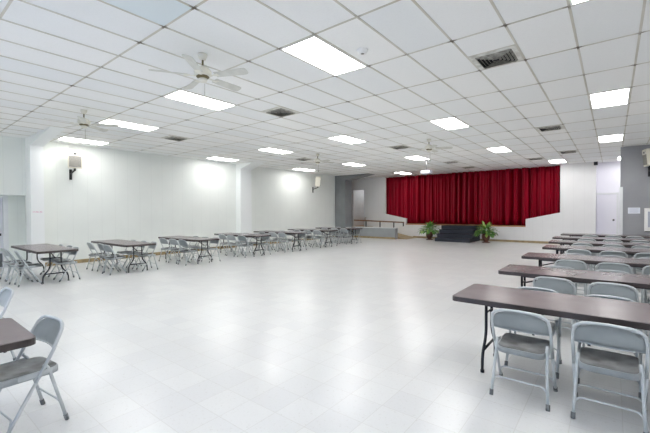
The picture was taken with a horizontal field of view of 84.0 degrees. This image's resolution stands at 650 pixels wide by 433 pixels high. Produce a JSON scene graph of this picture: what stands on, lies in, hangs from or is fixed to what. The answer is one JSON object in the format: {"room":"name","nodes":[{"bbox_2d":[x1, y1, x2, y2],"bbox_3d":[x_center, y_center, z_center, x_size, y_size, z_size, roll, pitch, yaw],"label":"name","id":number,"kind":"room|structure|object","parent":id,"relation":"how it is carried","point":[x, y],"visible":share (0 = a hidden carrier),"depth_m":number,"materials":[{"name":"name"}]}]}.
{"room":"event hall","nodes":[
{"label":"event hall","id":0,"kind":"room"},
{"bbox_2d":[0,135,334,262],"bbox_3d":[-6.505,-0.429,13.457,0.750,3.703,21.950,0,1,39],"label":"wall","id":1,"kind":"structure","parent":0,"point":[115,194],"depth_m":12.91,"materials":[{"name":"white paint"}]},
{"bbox_2d":[0,195,8,267],"bbox_3d":[-9.595,0.445,10.018,0.230,2.085,1.215,0,1,39],"label":"door","id":2,"kind":"structure","parent":1,"relation":"in","point":[4,228],"depth_m":10.38,"materials":[{"name":"white"}]},
{"bbox_2d":[25,126,64,269],"bbox_3d":[-7.520,-0.370,9.695,2.350,3.703,0.300,0,1,39],"label":"column","id":3,"kind":"structure","parent":1,"relation":"attached to","point":[34,144],"depth_m":10.11,"materials":[{"name":"white paint"}]},
{"bbox_2d":[68,150,81,179],"bbox_3d":[-7.628,-1.570,10.988,0.365,0.877,0.548,-1,1,-39],"label":"wall speaker","id":4,"kind":"object","parent":1,"relation":"attached to","point":[74,156],"visible":1,"depth_m":10.81,"materials":[{"name":"beige plastic"}]},
{"bbox_2d":[69,156,80,166],"bbox_3d":[-7.477,-1.646,10.804,0.300,0.329,0.046,-1,1,-39],"label":"grille","id":5,"kind":"object","parent":4,"relation":"attached to","point":[74,161],"depth_m":10.80,"materials":[{"name":"beige plastic"}]},
{"bbox_2d":[45,236,335,265],"bbox_3d":[-3.851,1.314,16.183,0.020,0.110,14.370,0,1,39],"label":"baseboard","id":6,"kind":"structure","parent":1,"relation":"attached to","point":[218,247],"depth_m":13.24,"materials":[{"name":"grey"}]},
{"bbox_2d":[236,162,263,247],"bbox_3d":[-3.293,-0.482,15.922,1.200,3.703,0.610,0,1,39],"label":"column","id":7,"kind":"structure","parent":1,"relation":"attached to","point":[243,170],"depth_m":16.01,"materials":[{"name":"white paint"}]},
{"bbox_2d":[312,176,320,192],"bbox_3d":[-0.465,-1.765,19.946,0.541,0.875,0.367,0,1,11],"label":"wall speaker","id":8,"kind":"object","parent":1,"relation":"attached to","point":[318,179],"visible":1,"depth_m":19.76,"materials":[{"name":"beige plastic"}]},
{"bbox_2d":[335,173,374,237],"bbox_3d":[1.267,-0.589,21.724,3.600,3.703,0.730,0,1,39],"label":"pillar","id":9,"kind":"structure","parent":1,"relation":"attached to","point":[343,184],"depth_m":21.52,"materials":[{"name":"grey paint"}]},
{"bbox_2d":[0,0,649,178],"bbox_3d":[2.352,-2.327,9.400,21.140,0.126,27.100,0,1,39],"label":"ceiling","id":10,"kind":"structure","parent":0,"point":[59,59],"depth_m":5.81,"materials":[{"name":"tile"}]},
{"bbox_2d":[44,109,118,141],"bbox_3d":[-4.978,-1.873,7.520,1.270,0.648,1.213,0,1,7],"label":"ceiling fan","id":11,"kind":"object","parent":10,"relation":"hanging from","point":[83,122],"visible":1,"depth_m":7.46,"materials":[{"name":"white metal"}]},
{"bbox_2d":[57,137,107,144],"bbox_3d":[-7.134,-2.232,10.689,0.582,0.012,1.191,0,1,39],"label":"recessed light","id":12,"kind":"object","parent":10,"relation":"in","point":[61,138],"visible":1,"depth_m":10.66,"materials":[{"name":"white plastic"}]},
{"bbox_2d":[98,119,158,130],"bbox_3d":[-4.750,-2.217,8.789,0.582,0.012,1.191,0,1,39],"label":"recessed light","id":13,"kind":"object","parent":10,"relation":"in","point":[107,121],"visible":1,"depth_m":8.78,"materials":[{"name":"white plastic"}]},
{"bbox_2d":[163,135,189,140],"bbox_3d":[-4.277,-2.233,10.361,0.582,0.030,0.582,0,1,39],"label":"ceiling vent","id":14,"kind":"object","parent":10,"relation":"in","point":[176,138],"visible":1,"depth_m":10.29,"materials":[{"name":"black metal"}]},
{"bbox_2d":[148,53,247,102],"bbox_3d":[-1.613,-1.854,4.901,1.270,0.648,1.213,0,1,34],"label":"ceiling fan","id":15,"kind":"object","parent":10,"relation":"hanging from","point":[202,73],"visible":1,"depth_m":4.79,"materials":[{"name":"white metal"}]},
{"bbox_2d":[163,90,235,110],"bbox_3d":[-2.367,-2.203,6.890,0.582,0.012,1.191,0,1,39],"label":"recessed light","id":16,"kind":"object","parent":10,"relation":"in","point":[180,95],"visible":1,"depth_m":6.84,"materials":[{"name":"white plastic"}]},
{"bbox_2d":[207,157,237,160],"bbox_3d":[-4.095,-2.303,14.502,0.582,0.012,1.191,0,1,39],"label":"recessed light","id":17,"kind":"object","parent":10,"relation":"in","point":[215,158],"visible":1,"depth_m":14.56,"materials":[{"name":"white plastic"}]},
{"bbox_2d":[258,148,292,153],"bbox_3d":[-1.711,-2.288,12.602,0.582,0.012,1.191,0,1,39],"label":"recessed light","id":18,"kind":"object","parent":10,"relation":"in","point":[264,149],"visible":1,"depth_m":12.50,"materials":[{"name":"white plastic"}]},
{"bbox_2d":[262,107,298,116],"bbox_3d":[-0.940,-2.213,7.702,0.582,0.030,0.582,0,1,39],"label":"ceiling vent","id":19,"kind":"object","parent":10,"relation":"in","point":[280,111],"visible":1,"depth_m":7.64,"materials":[{"name":"black metal"}]},
{"bbox_2d":[301,154,333,171],"bbox_3d":[-0.220,-1.982,13.370,1.213,0.648,1.270,-1,1,-21],"label":"ceiling fan","id":20,"kind":"object","parent":10,"relation":"hanging from","point":[317,160],"visible":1,"depth_m":13.30,"materials":[{"name":"white metal"}]},
{"bbox_2d":[280,35,366,75],"bbox_3d":[0.017,-2.188,4.990,0.582,0.012,1.191,0,1,39],"label":"recessed light","id":21,"kind":"object","parent":10,"relation":"in","point":[313,50],"visible":1,"depth_m":4.93,"materials":[{"name":"white plastic"}]},
{"bbox_2d":[329,135,366,143],"bbox_3d":[0.672,-2.274,10.703,0.582,0.012,1.191,0,1,39],"label":"recessed light","id":22,"kind":"object","parent":10,"relation":"in","point":[343,138],"visible":1,"depth_m":10.64,"materials":[{"name":"white plastic"}]},
{"bbox_2d":[357,48,367,54],"bbox_3d":[0.493,-2.166,4.759,0.150,0.056,0.150,0,1,39],"label":"smoke detector","id":23,"kind":"object","parent":10,"relation":"attached to","point":[361,51],"visible":1,"depth_m":4.72,"materials":[{"name":"white plastic"}]},
{"bbox_2d":[389,145,411,148],"bbox_3d":[2.479,-2.293,11.992,0.582,0.030,0.582,0,1,39],"label":"ceiling vent","id":24,"kind":"object","parent":10,"relation":"in","point":[399,146],"visible":1,"depth_m":11.93,"materials":[{"name":"black metal"}]},
{"bbox_2d":[404,156,427,160],"bbox_3d":[3.712,-2.344,14.516,0.582,0.012,1.191,0,1,39],"label":"recessed light","id":25,"kind":"object","parent":10,"relation":"in","point":[416,158],"visible":1,"depth_m":14.57,"materials":[{"name":"white plastic"}]},
{"bbox_2d":[414,139,452,152],"bbox_3d":[3.128,-1.961,10.666,1.213,0.648,1.270,0,1,19],"label":"ceiling fan","id":26,"kind":"object","parent":10,"relation":"hanging from","point":[429,148],"visible":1,"depth_m":10.61,"materials":[{"name":"white plastic"}]},
{"bbox_2d":[430,117,469,129],"bbox_3d":[3.056,-2.259,8.803,0.582,0.012,1.191,0,1,39],"label":"recessed light","id":27,"kind":"object","parent":10,"relation":"in","point":[450,123],"visible":1,"depth_m":8.76,"materials":[{"name":"white plastic"}]},
{"bbox_2d":[386,165,559,224],"bbox_3d":[7.724,-1.007,19.914,10.754,2.864,0.815,0,1,39],"label":"stage curtain","id":28,"kind":"object","parent":10,"relation":"hanging from","point":[508,196],"visible":0.83,"depth_m":19.48,"materials":[{"name":"red fabric"}]},
{"bbox_2d":[469,45,523,69],"bbox_3d":[2.397,-2.193,5.042,0.582,0.030,0.582,0,1,39],"label":"ceiling vent","id":29,"kind":"object","parent":10,"relation":"in","point":[511,54],"visible":1,"depth_m":5.00,"materials":[{"name":"metal"}]},
{"bbox_2d":[486,147,510,152],"bbox_3d":[6.095,-2.330,12.617,0.582,0.012,1.191,0,1,39],"label":"recessed light","id":30,"kind":"object","parent":10,"relation":"in","point":[496,149],"visible":1,"depth_m":12.54,"materials":[{"name":"white plastic"}]},
{"bbox_2d":[536,124,564,131],"bbox_3d":[5.816,-2.272,9.332,0.582,0.030,0.582,0,1,39],"label":"ceiling vent","id":31,"kind":"object","parent":10,"relation":"in","point":[554,127],"visible":1,"depth_m":9.27,"materials":[{"name":"black metal"}]},
{"bbox_2d":[570,0,589,5],"bbox_3d":[2.401,-2.174,3.091,0.582,0.012,1.191,0,1,39],"label":"recessed light","id":32,"kind":"object","parent":10,"relation":"in","point":[572,2],"visible":1,"depth_m":3.66,"materials":[{"name":"white plastic"}]},
{"bbox_2d":[589,87,630,108],"bbox_3d":[5.440,-2.245,6.904,0.582,0.012,1.191,0,1,39],"label":"recessed light","id":33,"kind":"object","parent":10,"relation":"in","point":[620,96],"visible":1,"depth_m":6.85,"materials":[{"name":"white plastic"}]},
{"bbox_2d":[598,134,623,142],"bbox_3d":[8.479,-2.315,10.717,0.582,0.012,1.191,0,1,39],"label":"recessed light","id":34,"kind":"object","parent":10,"relation":"in","point":[619,137],"visible":1,"depth_m":10.70,"materials":[{"name":"white plastic"}]},
{"bbox_2d":[0,237,649,432],"bbox_3d":[1.858,1.519,8.810,21.140,0.150,25.450,0,1,39],"label":"floor","id":35,"kind":"structure","parent":0,"point":[368,335],"depth_m":4.06,"materials":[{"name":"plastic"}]},
{"bbox_2d":[0,287,15,360],"bbox_3d":[-3.579,1.168,3.798,0.469,0.770,0.444,0,1,37],"label":"folding chair","id":36,"kind":"object","parent":35,"relation":"on","point":[6,295],"visible":0.65,"depth_m":3.93,"materials":[{"name":"grey metal"}]},
{"bbox_2d":[0,248,26,280],"bbox_3d":[-7.454,1.119,8.638,0.469,0.770,0.444,0,1,36],"label":"folding chair","id":37,"kind":"object","parent":35,"relation":"on","point":[3,250],"visible":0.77,"depth_m":8.54,"materials":[{"name":"grey metal"}]},
{"bbox_2d":[0,318,35,352],"bbox_3d":[-3.005,1.201,1.726,0.772,0.740,2.452,0,1,39],"label":"folding table","id":38,"kind":"object","parent":35,"relation":"on","point":[13,335],"visible":1,"depth_m":2.46,"materials":[{"name":"brown laminate"}]},
{"bbox_2d":[5,249,33,284],"bbox_3d":[-7.007,1.122,8.267,0.469,0.770,0.444,0,1,41],"label":"folding chair","id":39,"kind":"object","parent":35,"relation":"on","point":[15,264],"visible":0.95,"depth_m":8.14,"materials":[{"name":"grey metal"}]},
{"bbox_2d":[14,251,42,286],"bbox_3d":[-6.550,1.124,7.968,0.469,0.770,0.444,0,1,41],"label":"folding chair","id":40,"kind":"object","parent":35,"relation":"on","point":[24,266],"visible":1,"depth_m":7.87,"materials":[{"name":"grey metal"}]},
{"bbox_2d":[0,314,68,432],"bbox_3d":[-2.259,1.177,2.695,0.469,0.770,0.444,0,1,32],"label":"folding chair","id":41,"kind":"object","parent":35,"relation":"on","point":[49,330],"visible":0.97,"depth_m":2.73,"materials":[{"name":"grey metal"}]},
{"bbox_2d":[11,244,77,283],"bbox_3d":[-6.888,1.121,8.823,2.452,0.740,0.772,0,1,39],"label":"folding table","id":42,"kind":"object","parent":35,"relation":"on","point":[37,249],"visible":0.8,"depth_m":8.35,"materials":[{"name":"brown laminate"}]},
{"bbox_2d":[40,244,63,276],"bbox_3d":[-6.972,1.108,9.222,0.469,0.770,0.444,0,1,42],"label":"folding chair","id":43,"kind":"object","parent":35,"relation":"on","point":[46,258],"visible":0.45,"depth_m":9.21,"materials":[{"name":"grey metal"}]},
{"bbox_2d":[48,245,73,276],"bbox_3d":[-6.499,1.111,8.888,0.469,0.770,0.444,0,1,38],"label":"folding chair","id":44,"kind":"object","parent":35,"relation":"on","point":[70,246],"visible":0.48,"depth_m":8.95,"materials":[{"name":"grey metal"}]},
{"bbox_2d":[53,247,79,281],"bbox_3d":[-6.101,1.114,8.526,0.469,0.770,0.444,0,1,39],"label":"folding chair","id":45,"kind":"object","parent":35,"relation":"on","point":[66,261],"visible":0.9,"depth_m":8.51,"materials":[{"name":"grey metal"}]},
{"bbox_2d":[86,242,108,270],"bbox_3d":[-6.354,1.093,10.082,0.469,0.770,0.444,0,1,40],"label":"folding chair","id":46,"kind":"object","parent":35,"relation":"on","point":[90,245],"visible":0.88,"depth_m":9.96,"materials":[{"name":"grey metal"}]},
{"bbox_2d":[97,243,120,272],"bbox_3d":[-5.831,1.095,9.727,0.469,0.770,0.444,0,1,37],"label":"folding chair","id":47,"kind":"object","parent":35,"relation":"on","point":[99,245],"visible":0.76,"depth_m":9.66,"materials":[{"name":"grey metal"}]},
{"bbox_2d":[102,245,126,274],"bbox_3d":[-5.461,1.099,9.358,0.469,0.770,0.444,0,1,35],"label":"folding chair","id":48,"kind":"object","parent":35,"relation":"on","point":[107,248],"visible":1,"depth_m":9.25,"materials":[{"name":"grey metal"}]},
{"bbox_2d":[91,239,155,272],"bbox_3d":[-5.754,1.094,10.246,2.452,0.740,0.772,0,1,39],"label":"folding table","id":49,"kind":"object","parent":35,"relation":"on","point":[116,242],"visible":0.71,"depth_m":9.76,"materials":[{"name":"brown laminate"}]},
{"bbox_2d":[117,240,137,266],"bbox_3d":[-5.845,1.082,10.639,0.469,0.770,0.444,0,1,40],"label":"folding chair","id":50,"kind":"object","parent":35,"relation":"on","point":[125,251],"visible":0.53,"depth_m":10.63,"materials":[{"name":"grey metal"}]},
{"bbox_2d":[126,241,146,268],"bbox_3d":[-5.369,1.085,10.294,0.469,0.770,0.444,0,1,42],"label":"folding chair","id":51,"kind":"object","parent":35,"relation":"on","point":[143,247],"visible":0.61,"depth_m":10.29,"materials":[{"name":"grey metal"}]},
{"bbox_2d":[136,241,157,270],"bbox_3d":[-4.908,1.087,9.956,0.469,0.770,0.444,0,1,43],"label":"folding chair","id":52,"kind":"object","parent":35,"relation":"on","point":[145,254],"visible":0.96,"depth_m":9.95,"materials":[{"name":"grey metal"}]},
{"bbox_2d":[159,238,178,261],"bbox_3d":[-5.056,1.063,11.654,0.469,0.770,0.444,0,1,36],"label":"folding chair","id":53,"kind":"object","parent":35,"relation":"on","point":[162,240],"visible":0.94,"depth_m":11.54,"materials":[{"name":"grey metal"}]},
{"bbox_2d":[168,239,188,263],"bbox_3d":[-4.597,1.066,11.308,0.469,0.770,0.444,0,1,35],"label":"folding chair","id":54,"kind":"object","parent":35,"relation":"on","point":[172,241],"visible":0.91,"depth_m":11.20,"materials":[{"name":"grey metal"}]},
{"bbox_2d":[158,236,218,261],"bbox_3d":[-4.495,1.065,11.825,2.452,0.740,0.772,0,1,39],"label":"folding table","id":55,"kind":"object","parent":35,"relation":"on","point":[186,238],"visible":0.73,"depth_m":11.42,"materials":[{"name":"brown laminate"}]},
{"bbox_2d":[178,240,198,265],"bbox_3d":[-4.149,1.069,10.921,0.469,0.770,0.444,0,1,37],"label":"folding chair","id":56,"kind":"object","parent":35,"relation":"on","point":[181,242],"visible":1,"depth_m":10.82,"materials":[{"name":"grey metal"}]},
{"bbox_2d":[191,237,209,260],"bbox_3d":[-4.103,1.055,11.877,0.469,0.770,0.444,0,1,36],"label":"folding chair","id":57,"kind":"object","parent":35,"relation":"on","point":[198,246],"visible":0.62,"depth_m":11.88,"materials":[{"name":"grey metal"}]},
{"bbox_2d":[201,237,220,262],"bbox_3d":[-3.644,1.058,11.524,0.469,0.770,0.444,0,1,39],"label":"folding chair","id":58,"kind":"object","parent":35,"relation":"on","point":[215,241],"visible":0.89,"depth_m":11.53,"materials":[{"name":"grey metal"}]},
{"bbox_2d":[218,234,233,254],"bbox_3d":[-3.664,1.031,13.386,0.469,0.770,0.444,0,1,38],"label":"folding chair","id":59,"kind":"object","parent":35,"relation":"on","point":[221,236],"visible":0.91,"depth_m":13.25,"materials":[{"name":"grey metal"}]},
{"bbox_2d":[226,235,243,256],"bbox_3d":[-3.248,1.035,12.995,0.469,0.770,0.444,0,1,37],"label":"folding chair","id":60,"kind":"object","parent":35,"relation":"on","point":[229,237],"visible":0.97,"depth_m":12.87,"materials":[{"name":"grey metal"}]},
{"bbox_2d":[214,233,270,254],"bbox_3d":[-3.124,1.033,13.546,2.452,0.740,0.772,0,1,39],"label":"folding table","id":61,"kind":"object","parent":35,"relation":"on","point":[225,234],"visible":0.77,"depth_m":13.19,"materials":[{"name":"brown laminate"}]},
{"bbox_2d":[237,235,254,257],"bbox_3d":[-2.788,1.037,12.679,0.469,0.770,0.444,0,1,38],"label":"folding chair","id":62,"kind":"object","parent":35,"relation":"on","point":[240,237],"visible":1,"depth_m":12.56,"materials":[{"name":"grey metal"}]},
{"bbox_2d":[254,234,270,255],"bbox_3d":[-2.295,1.026,13.260,0.469,0.770,0.444,0,1,42],"label":"folding chair","id":63,"kind":"object","parent":35,"relation":"on","point":[267,237],"visible":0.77,"depth_m":13.21,"materials":[{"name":"grey metal"}]},
{"bbox_2d":[268,232,282,251],"bbox_3d":[-2.005,1.006,14.565,0.469,0.770,0.444,0,1,35],"label":"folding chair","id":64,"kind":"object","parent":35,"relation":"on","point":[272,234],"visible":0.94,"depth_m":14.41,"materials":[{"name":"grey metal"}]},
{"bbox_2d":[254,230,306,249],"bbox_3d":[-1.897,1.004,15.086,2.452,0.740,0.772,0,1,39],"label":"folding table","id":65,"kind":"object","parent":35,"relation":"on","point":[265,231],"visible":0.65,"depth_m":14.55,"materials":[{"name":"brown laminate"}]},
{"bbox_2d":[277,233,292,251],"bbox_3d":[-1.567,1.009,14.183,0.469,0.770,0.444,0,1,42],"label":"folding chair","id":66,"kind":"object","parent":35,"relation":"on","point":[282,235],"visible":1,"depth_m":14.06,"materials":[{"name":"grey metal"}]},
{"bbox_2d":[293,231,306,250],"bbox_3d":[-1.052,0.998,14.774,0.469,0.770,0.444,0,1,39],"label":"folding chair","id":67,"kind":"object","parent":35,"relation":"on","point":[296,239],"visible":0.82,"depth_m":14.81,"materials":[{"name":"grey metal"}]},
{"bbox_2d":[303,230,316,246],"bbox_3d":[-0.680,0.976,16.188,0.469,0.770,0.444,0,1,40],"label":"folding chair","id":68,"kind":"object","parent":35,"relation":"on","point":[307,231],"visible":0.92,"depth_m":16.03,"materials":[{"name":"grey metal"}]},
{"bbox_2d":[288,229,337,244],"bbox_3d":[-0.600,0.974,16.713,2.452,0.740,0.772,0,1,39],"label":"folding table","id":69,"kind":"object","parent":35,"relation":"on","point":[311,230],"visible":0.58,"depth_m":16.26,"materials":[{"name":"brown laminate"}]},
{"bbox_2d":[312,230,325,247],"bbox_3d":[-0.255,0.978,15.846,0.469,0.770,0.444,0,1,35],"label":"folding chair","id":70,"kind":"object","parent":35,"relation":"on","point":[315,232],"visible":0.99,"depth_m":15.72,"materials":[{"name":"grey metal"}]},
{"bbox_2d":[325,229,336,246],"bbox_3d":[0.245,0.967,16.422,0.469,0.770,0.444,0,1,41],"label":"folding chair","id":71,"kind":"object","parent":35,"relation":"on","point":[334,232],"visible":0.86,"depth_m":16.47,"materials":[{"name":"grey metal"}]},
{"bbox_2d":[316,227,361,241],"bbox_3d":[0.677,0.945,18.316,2.452,0.740,0.772,0,1,39],"label":"folding table","id":72,"kind":"object","parent":35,"relation":"on","point":[328,228],"visible":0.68,"depth_m":17.84,"materials":[{"name":"brown laminate"}]},
{"bbox_2d":[352,226,416,238],"bbox_3d":[2.766,0.929,22.156,5.380,0.640,1.729,0,1,39],"label":"ramp","id":73,"kind":"object","parent":35,"relation":"on","point":[369,231],"visible":0.77,"depth_m":20.88,"materials":[{"name":"grey paint"}]},
{"bbox_2d":[354,217,403,227],"bbox_3d":[3.484,0.337,21.646,3.427,0.550,1.564,0,1,39],"label":"handrail","id":74,"kind":"object","parent":73,"relation":"on","point":[365,220],"visible":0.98,"depth_m":20.93,"materials":[{"name":"brown wood"}]},
{"bbox_2d":[418,220,438,239],"bbox_3d":[5.720,0.730,19.726,1.274,1.076,1.212,0,1,39],"label":"potted plant","id":75,"kind":"object","parent":35,"relation":"on","point":[430,231],"visible":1,"depth_m":19.58,"materials":[{"name":"green plant"}]},
{"bbox_2d":[435,225,479,242],"bbox_3d":[6.906,0.877,18.814,1.760,0.790,1.745,0,1,39],"label":"steps","id":76,"kind":"structure","parent":35,"relation":"on","point":[447,233],"depth_m":18.48,"materials":[{"name":"carpet"}]},
{"bbox_2d":[474,221,497,242],"bbox_3d":[7.898,0.745,17.695,1.205,1.080,1.088,0,1,1],"label":"potted plant","id":77,"kind":"object","parent":35,"relation":"on","point":[486,234],"visible":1,"depth_m":17.57,"materials":[{"name":"green plant"}]},
{"bbox_2d":[489,308,557,411],"bbox_3d":[1.714,1.150,3.122,0.469,0.770,0.444,0,1,39],"label":"folding chair","id":78,"kind":"object","parent":35,"relation":"on","point":[509,319],"visible":1,"depth_m":3.02,"materials":[{"name":"grey metal"}]},
{"bbox_2d":[504,286,561,378],"bbox_3d":[2.130,1.139,3.679,0.469,0.770,0.444,0,1,38],"label":"folding chair","id":79,"kind":"object","parent":35,"relation":"on","point":[556,326],"visible":0.25,"depth_m":3.60,"materials":[{"name":"grey metal"}]},
{"bbox_2d":[452,284,649,372],"bbox_3d":[2.446,1.153,3.111,2.452,0.740,0.772,0,1,39],"label":"folding table","id":80,"kind":"object","parent":35,"relation":"on","point":[636,315],"visible":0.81,"depth_m":3.27,"materials":[{"name":"brown laminate"}]},
{"bbox_2d":[532,276,577,335],"bbox_3d":[2.916,1.123,4.573,0.469,0.770,0.444,0,1,40],"label":"folding chair","id":81,"kind":"object","parent":35,"relation":"on","point":[559,285],"visible":0.31,"depth_m":4.40,"materials":[{"name":"grey metal"}]},
{"bbox_2d":[541,265,576,323],"bbox_3d":[3.304,1.112,5.148,0.469,0.770,0.444,0,1,41],"label":"folding chair","id":82,"kind":"object","parent":35,"relation":"on","point":[549,265],"visible":0.06,"depth_m":5.22,"materials":[{"name":"grey metal"}]},
{"bbox_2d":[554,259,587,295],"bbox_3d":[4.177,1.093,6.132,0.469,0.770,0.444,0,1,37],"label":"folding chair","id":83,"kind":"object","parent":35,"relation":"on","point":[575,264],"visible":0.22,"depth_m":5.95,"materials":[{"name":"grey metal"}]},
{"bbox_2d":[498,264,649,288],"bbox_3d":[3.610,1.125,4.587,2.452,0.740,0.772,0,1,39],"label":"folding table","id":84,"kind":"object","parent":35,"relation":"on","point":[639,281],"visible":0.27,"depth_m":4.70,"materials":[{"name":"brown laminate"}]},
{"bbox_2d":[566,249,592,270],"bbox_3d":[5.439,1.064,7.717,0.469,0.770,0.444,0,1,41],"label":"folding chair","id":85,"kind":"object","parent":35,"relation":"on","point":[577,251],"visible":0.24,"depth_m":7.53,"materials":[{"name":"grey metal"}]},
{"bbox_2d":[521,252,649,267],"bbox_3d":[4.803,1.096,6.180,2.452,0.740,0.772,0,1,39],"label":"folding table","id":86,"kind":"object","parent":35,"relation":"on","point":[633,262],"visible":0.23,"depth_m":6.26,"materials":[{"name":"brown laminate"}]},
{"bbox_2d":[542,245,649,254],"bbox_3d":[6.128,1.067,7.746,2.452,0.740,0.772,0,1,39],"label":"folding table","id":87,"kind":"object","parent":35,"relation":"on","point":[628,251],"visible":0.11,"depth_m":7.84,"materials":[{"name":"brown laminate"}]},
{"bbox_2d":[548,240,649,253],"bbox_3d":[7.160,1.041,9.186,2.452,0.740,0.772,0,1,39],"label":"folding table","id":88,"kind":"object","parent":35,"relation":"on","point":[561,242],"visible":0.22,"depth_m":9.29,"materials":[{"name":"brown laminate"}]},
{"bbox_2d":[552,236,649,253],"bbox_3d":[8.196,1.014,10.662,2.452,0.740,0.772,0,1,39],"label":"folding table","id":89,"kind":"object","parent":35,"relation":"on","point":[554,237],"visible":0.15,"depth_m":10.61,"materials":[{"name":"brown laminate"}]},
{"bbox_2d":[561,233,649,245],"bbox_3d":[9.435,0.986,12.168,2.452,0.740,0.772,0,1,39],"label":"folding table","id":90,"kind":"object","parent":35,"relation":"on","point":[562,234],"visible":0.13,"depth_m":12.29,"materials":[{"name":"brown laminate"}]},
{"bbox_2d":[577,294,642,399],"bbox_3d":[2.592,1.142,3.298,0.469,0.770,0.444,0,1,39],"label":"folding chair","id":91,"kind":"object","parent":35,"relation":"on","point":[591,295],"visible":0.08,"depth_m":3.39,"materials":[{"name":"grey metal"}]},
{"bbox_2d":[571,321,649,432],"bbox_3d":[2.167,1.152,2.760,0.469,0.770,0.444,0,1,39],"label":"folding chair","id":92,"kind":"object","parent":35,"relation":"on","point":[623,366],"visible":1,"depth_m":2.66,"materials":[{"name":"grey metal"}]},
{"bbox_2d":[591,269,633,332],"bbox_3d":[3.785,1.115,4.762,0.469,0.770,0.444,0,1,37],"label":"folding chair","id":93,"kind":"object","parent":35,"relation":"on","point":[616,271],"visible":0.05,"depth_m":4.91,"materials":[{"name":"grey metal"}]},
{"bbox_2d":[587,282,638,354],"bbox_3d":[3.354,1.125,4.205,0.469,0.770,0.444,0,1,41],"label":"folding chair","id":94,"kind":"object","parent":35,"relation":"on","point":[602,288],"visible":0.24,"depth_m":4.04,"materials":[{"name":"grey metal"}]},
{"bbox_2d":[599,251,627,257],"bbox_3d":[5.871,1.067,7.370,0.469,0.770,0.444,0,1,36],"label":"folding chair","id":95,"kind":"object","parent":35,"relation":"on","point":[614,253],"visible":0.17,"depth_m":7.18,"materials":[{"name":"grey metal"}]},
{"bbox_2d":[595,262,632,288],"bbox_3d":[4.593,1.097,5.753,0.469,0.770,0.444,0,1,37],"label":"folding chair","id":96,"kind":"object","parent":35,"relation":"on","point":[605,265],"visible":0.18,"depth_m":5.58,"materials":[{"name":"grey metal"}]},
{"bbox_2d":[633,253,649,273],"bbox_3d":[6.287,1.070,7.024,0.469,0.770,0.444,0,1,37],"label":"folding chair","id":97,"kind":"object","parent":35,"relation":"on","point":[640,255],"visible":0.37,"depth_m":6.95,"materials":[{"name":"grey metal"}]},
{"bbox_2d":[641,265,649,302],"bbox_3d":[5.055,1.099,5.425,0.469,0.770,0.444,0,1,41],"label":"folding chair","id":98,"kind":"object","parent":35,"relation":"on","point":[646,271],"visible":0.27,"depth_m":5.43,"materials":[{"name":"grey metal"}]},
{"bbox_2d":[644,274,649,335],"bbox_3d":[4.217,1.118,4.418,0.469,0.770,0.444,0,1,40],"label":"folding chair","id":99,"kind":"object","parent":35,"relation":"on","point":[646,299],"visible":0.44,"depth_m":4.59,"materials":[{"name":"grey metal"}]},
{"bbox_2d":[355,190,363,225],"bbox_3d":[3.021,-0.941,24.725,1.400,3.103,2.340,0,1,39],"label":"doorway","id":100,"kind":"structure","parent":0,"point":[359,194],"depth_m":24.88,"materials":[{"name":"white paint"}]},
{"bbox_2d":[352,162,595,240],"bbox_3d":[6.553,-0.597,20.318,13.920,3.703,0.160,0,1,39],"label":"wall","id":101,"kind":"structure","parent":0,"point":[577,214],"depth_m":16.99,"materials":[{"name":"white paint"}]},
{"bbox_2d":[353,189,364,225],"bbox_3d":[2.218,-0.586,23.655,0.960,2.429,0.025,0,1,39],"label":"trim","id":102,"kind":"structure","parent":101,"relation":"attached to","point":[353,189],"depth_m":23.66,"materials":[{"name":"white paint"}]},
{"bbox_2d":[406,224,525,226],"bbox_3d":[7.366,0.469,19.677,6.340,0.051,0.180,0,1,39],"label":"trim","id":103,"kind":"structure","parent":101,"relation":"attached to","point":[406,224],"depth_m":18.90,"materials":[{"name":"brown wood"}]},
{"bbox_2d":[413,236,549,243],"bbox_3d":[8.579,1.218,18.622,8.620,0.100,0.020,0,1,39],"label":"baseboard","id":104,"kind":"structure","parent":101,"relation":"attached to","point":[523,241],"depth_m":18.03,"materials":[{"name":"brown wood"}]},
{"bbox_2d":[596,161,619,234],"bbox_3d":[12.349,-0.530,13.520,3.940,3.703,4.550,0,1,39],"label":"wall","id":105,"kind":"structure","parent":0,"point":[607,173],"depth_m":16.04,"materials":[{"name":"white paint"}]},
{"bbox_2d":[596,192,618,241],"bbox_3d":[12.529,0.114,16.029,0.780,2.340,0.120,0,1,39],"label":"door","id":106,"kind":"structure","parent":105,"relation":"in","point":[607,218],"depth_m":16.03,"materials":[{"name":"white paint"}]},
{"bbox_2d":[620,144,649,242],"bbox_3d":[12.474,-0.486,10.403,6.140,3.703,0.170,0,1,39],"label":"wall","id":107,"kind":"structure","parent":0,"point":[634,179],"depth_m":12.02,"materials":[{"name":"paint"}]},
{"bbox_2d":[619,187,622,234],"bbox_3d":[10.077,0.176,12.294,0.090,2.350,0.180,0,1,39],"label":"trim","id":108,"kind":"structure","parent":107,"relation":"attached to","point":[620,188],"depth_m":12.22,"materials":[{"name":"white paint"}]},
{"bbox_2d":[628,208,639,213],"bbox_3d":[10.297,-0.197,12.030,0.310,0.200,0.005,0,1,39],"label":"paper notice","id":109,"kind":"object","parent":107,"relation":"attached to","point":[630,210],"visible":1,"depth_m":12.03,"materials":[{"name":"white paper"}]},
{"bbox_2d":[642,148,649,176],"bbox_3d":[10.397,-1.733,11.579,0.330,0.875,0.528,0,1,25],"label":"wall speaker","id":110,"kind":"object","parent":107,"relation":"attached to","point":[646,152],"visible":1,"depth_m":11.46,"materials":[{"name":"beige plastic"}]},
{"bbox_2d":[644,208,649,231],"bbox_3d":[10.674,0.121,11.711,0.480,0.780,0.044,0,1,39],"label":"framed board","id":111,"kind":"object","parent":107,"relation":"attached to","point":[646,210],"visible":1,"depth_m":11.80,"materials":[{"name":"white paper"}]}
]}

